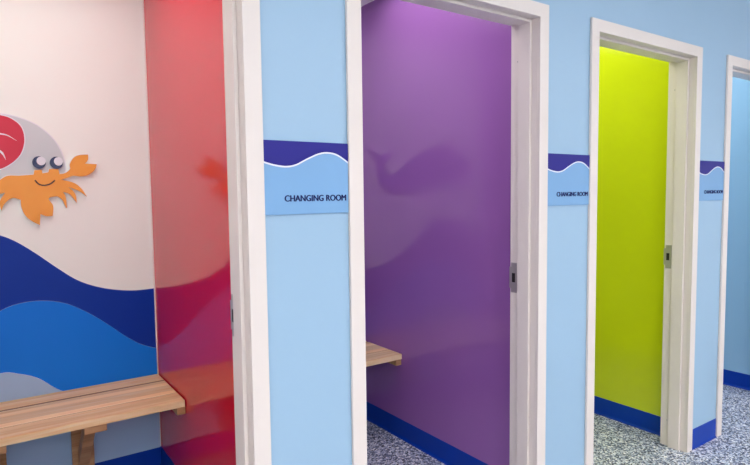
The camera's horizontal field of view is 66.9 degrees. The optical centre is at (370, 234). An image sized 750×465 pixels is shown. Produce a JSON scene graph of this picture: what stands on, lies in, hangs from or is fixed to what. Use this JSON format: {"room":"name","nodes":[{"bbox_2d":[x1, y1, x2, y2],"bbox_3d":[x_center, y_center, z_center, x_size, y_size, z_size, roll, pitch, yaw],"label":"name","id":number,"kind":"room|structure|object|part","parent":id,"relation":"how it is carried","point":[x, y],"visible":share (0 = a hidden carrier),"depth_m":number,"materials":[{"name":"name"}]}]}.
{"room":"changing room","nodes":[
{"label":"changing room","id":0,"kind":"room"},
{"bbox_2d":[0,0,153,289],"bbox_3d":[-0.076,-0.113,3.591,4.935,2.482,0.100,-3,5,-34],"label":"wall","id":1,"kind":"structure","parent":0,"point":[72,69],"depth_m":2.65,"materials":[{"name":"white paint"}]},
{"bbox_2d":[0,113,96,224],"bbox_3d":[-1.518,-0.285,2.514,0.562,0.493,0.021,-3,5,-34],"label":"decoration","id":2,"kind":"object","parent":1,"relation":"attached to","point":[32,163],"visible":1,"depth_m":2.52,"materials":[{"name":"orange plastic"}]},
{"bbox_2d":[0,236,159,464],"bbox_3d":[-1.527,0.554,2.564,1.077,1.119,0.011,-3,5,-34],"label":"mural","id":3,"kind":"object","parent":1,"relation":"attached to","point":[59,332],"visible":0.84,"depth_m":2.64,"materials":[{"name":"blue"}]},
{"bbox_2d":[0,374,184,464],"bbox_3d":[-1.386,0.931,2.397,1.082,0.376,0.461,-3,5,-34],"label":"bench","id":4,"kind":"object","parent":1,"relation":"attached to","point":[83,412],"visible":1,"depth_m":2.45,"materials":[{"name":"brown wood"}]},
{"bbox_3d":[-1.647,0.943,2.481,0.092,0.345,0.028,-3,5,-34],"label":"post","id":5,"kind":"part","parent":4,"relation":"part of","materials":[{"name":"brown wood"}]},
{"bbox_3d":[-1.360,0.926,2.678,0.092,0.345,0.028,-3,5,-34],"label":"post","id":6,"kind":"part","parent":4,"relation":"part of","materials":[{"name":"brown wood"}]},
{"bbox_2d":[142,0,160,445],"bbox_3d":[-1.091,-0.100,2.830,0.006,2.376,0.004,-3,5,-34],"label":"trim","id":7,"kind":"structure","parent":1,"relation":"attached to","point":[142,0],"depth_m":2.82,"materials":[{"name":"white"}]},
{"bbox_2d":[144,0,235,464],"bbox_3d":[-0.654,-0.016,2.311,0.120,2.482,1.361,-3,5,-34],"label":"wall","id":8,"kind":"structure","parent":0,"point":[184,45],"depth_m":2.31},
{"bbox_2d":[161,447,174,464],"bbox_3d":[-0.696,1.172,2.355,0.017,0.106,1.361,-3,5,-34],"label":"baseboard","id":9,"kind":"structure","parent":8,"relation":"attached to","point":[165,459],"depth_m":2.84,"materials":[{"name":"blue plastic"}]},
{"bbox_2d":[361,0,373,6],"bbox_3d":[0.293,-1.357,2.942,4.935,0.080,1.461,-3,5,-34],"label":"ceiling","id":10,"kind":"structure","parent":0,"point":[363,2],"depth_m":3.27,"materials":[{"name":"white"}]},
{"bbox_2d":[361,0,510,464],"bbox_3d":[0.338,-0.076,2.990,0.120,2.482,1.361,-3,5,-34],"label":"wall","id":11,"kind":"structure","parent":0,"point":[436,83],"depth_m":2.87,"materials":[{"name":"purple paint"}]},
{"bbox_2d":[366,341,401,366],"bbox_3d":[-0.394,0.871,3.076,1.082,0.376,0.461,-3,5,-34],"label":"bench","id":12,"kind":"object","parent":11,"relation":"attached to","point":[375,354],"visible":0.13,"depth_m":3.17,"materials":[{"name":"brown wood"}]},
{"bbox_2d":[366,401,487,464],"bbox_3d":[0.296,1.113,3.034,0.017,0.106,1.361,-3,5,-34],"label":"baseboard","id":13,"kind":"structure","parent":11,"relation":"attached to","point":[436,448],"depth_m":3.08,"materials":[{"name":"blue plastic"}]},
{"bbox_2d":[260,0,749,464],"bbox_3d":[0.534,-0.174,2.218,9.400,2.780,0.122,-3,5,-34],"label":"wall","id":14,"kind":"structure","parent":0,"point":[303,42],"depth_m":1.76,"materials":[{"name":"blue paint"}]},
{"bbox_2d":[222,0,271,464],"bbox_3d":[-0.711,0.240,1.388,0.927,2.100,0.148,-3,5,-34],"label":"door frame","id":15,"kind":"structure","parent":14,"relation":"in","point":[241,18],"depth_m":1.57,"materials":[{"name":"beige wood"}]},
{"bbox_3d":[-0.748,0.237,1.442,0.927,2.100,0.012,-3,5,-34],"label":"casing","id":16,"kind":"part","parent":15,"relation":"part of","materials":[{"name":"beige wood"}]},
{"bbox_3d":[-0.402,0.238,1.666,0.002,0.124,0.040,-3,5,-34],"label":"strike plate","id":17,"kind":"part","parent":15,"relation":"part of","materials":[{"name":"silver metal"}]},
{"bbox_3d":[-0.672,0.244,1.332,0.927,2.100,0.012,-3,5,-34],"label":"casing","id":18,"kind":"part","parent":15,"relation":"part of","materials":[{"name":"beige wood"}]},
{"bbox_2d":[263,140,348,214],"bbox_3d":[-0.182,-0.164,1.647,0.275,0.208,0.008,-3,5,-34],"label":"room sign","id":19,"kind":"object","parent":14,"relation":"attached to","point":[301,177],"visible":1,"depth_m":1.64,"materials":[{"name":"blue plastic"}]},
{"bbox_2d":[345,0,548,464],"bbox_3d":[0.281,0.180,2.067,0.927,2.100,0.148,-3,5,-34],"label":"door frame","id":20,"kind":"structure","parent":14,"relation":"in","point":[528,20],"depth_m":2.23,"materials":[{"name":"beige wood"}]},
{"bbox_3d":[0.244,0.177,2.121,0.927,2.100,0.012,-3,5,-34],"label":"casing","id":21,"kind":"part","parent":20,"relation":"part of","materials":[{"name":"beige wood"}]},
{"bbox_3d":[0.590,0.178,2.345,0.002,0.124,0.040,-3,5,-34],"label":"strike plate","id":22,"kind":"part","parent":20,"relation":"part of","materials":[{"name":"silver metal"}]},
{"bbox_2d":[548,153,589,205],"bbox_3d":[0.810,-0.224,2.326,0.275,0.208,0.008,-3,5,-34],"label":"room sign","id":23,"kind":"object","parent":14,"relation":"attached to","point":[568,174],"visible":1,"depth_m":2.32,"materials":[{"name":"blue plastic"}]},
{"bbox_2d":[584,17,702,464],"bbox_3d":[1.274,0.120,2.747,0.927,2.100,0.148,-3,5,-34],"label":"door frame","id":24,"kind":"structure","parent":14,"relation":"in","point":[685,60],"depth_m":2.92,"materials":[{"name":"beige wood"}]},
{"bbox_3d":[1.236,0.117,2.800,0.927,2.100,0.012,-3,5,-34],"label":"casing","id":25,"kind":"part","parent":24,"relation":"part of","materials":[{"name":"beige"}]},
{"bbox_3d":[1.582,0.118,3.024,0.002,0.124,0.040,-3,5,-34],"label":"strike plate","id":26,"kind":"part","parent":24,"relation":"part of","materials":[{"name":"silver metal"}]},
{"bbox_2d":[692,418,716,449],"bbox_3d":[1.821,1.089,3.099,0.277,0.106,0.011,-3,5,-34],"label":"baseboard","id":27,"kind":"structure","parent":14,"relation":"attached to","point":[702,434],"depth_m":3.10,"materials":[{"name":"blue plastic"}]},
{"bbox_2d":[699,160,724,200],"bbox_3d":[1.802,-0.284,3.005,0.275,0.208,0.008,-3,5,-34],"label":"room sign","id":28,"kind":"object","parent":14,"relation":"attached to","point":[711,180],"visible":1,"depth_m":3.00,"materials":[{"name":"blue plastic"}]},
{"bbox_2d":[716,55,749,436],"bbox_3d":[2.265,0.060,3.426,0.927,2.100,0.148,-3,5,-34],"label":"door frame","id":29,"kind":"structure","parent":14,"relation":"in","point":[737,67],"depth_m":3.12,"materials":[{"name":"beige wood"}]},
{"bbox_2d":[367,384,749,464],"bbox_3d":[1.885,1.380,0.381,9.400,0.100,7.753,-3,5,-34],"label":"floor","id":30,"kind":"structure","parent":0,"point":[615,442],"depth_m":3.08,"materials":[{"name":"plastic"}]},
{"bbox_2d":[594,46,668,416],"bbox_3d":[1.330,-0.136,3.669,0.120,2.482,1.361,-3,5,-34],"label":"wall","id":31,"kind":"structure","parent":0,"point":[633,88],"depth_m":3.30,"materials":[{"name":"yellow paint"}]},
{"bbox_2d":[594,396,660,435],"bbox_3d":[1.288,1.052,3.713,0.017,0.106,1.361,-3,5,-34],"label":"baseboard","id":32,"kind":"structure","parent":31,"relation":"attached to","point":[636,418],"depth_m":3.37,"materials":[{"name":"blue plastic"}]},
{"bbox_2d":[723,77,749,374],"bbox_3d":[2.322,-0.196,4.348,0.120,2.482,1.361,-3,5,-34],"label":"wall","id":33,"kind":"structure","parent":0,"point":[737,305],"depth_m":3.92,"materials":[{"name":"blue paint"}]},
{"bbox_2d":[723,369,749,390],"bbox_3d":[2.280,0.993,4.392,0.017,0.106,1.361,-3,5,-34],"label":"baseboard","id":34,"kind":"structure","parent":33,"relation":"attached to","point":[730,378],"depth_m":3.98,"materials":[{"name":"blue plastic"}]},
{"bbox_3d":[-1.646,0.044,1.632,0.120,2.482,1.361,-3,5,-34],"label":"wall","id":35,"kind":"structure","parent":0,"visible":0},
{"bbox_2d":[95,446,160,464],"bbox_3d":[-1.516,1.165,2.607,1.084,0.106,0.017,-3,5,-34],"label":"baseboard","id":36,"kind":"structure","parent":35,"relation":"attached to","point":[152,456],"depth_m":2.86,"materials":[{"name":"blue plastic"}]}
]}

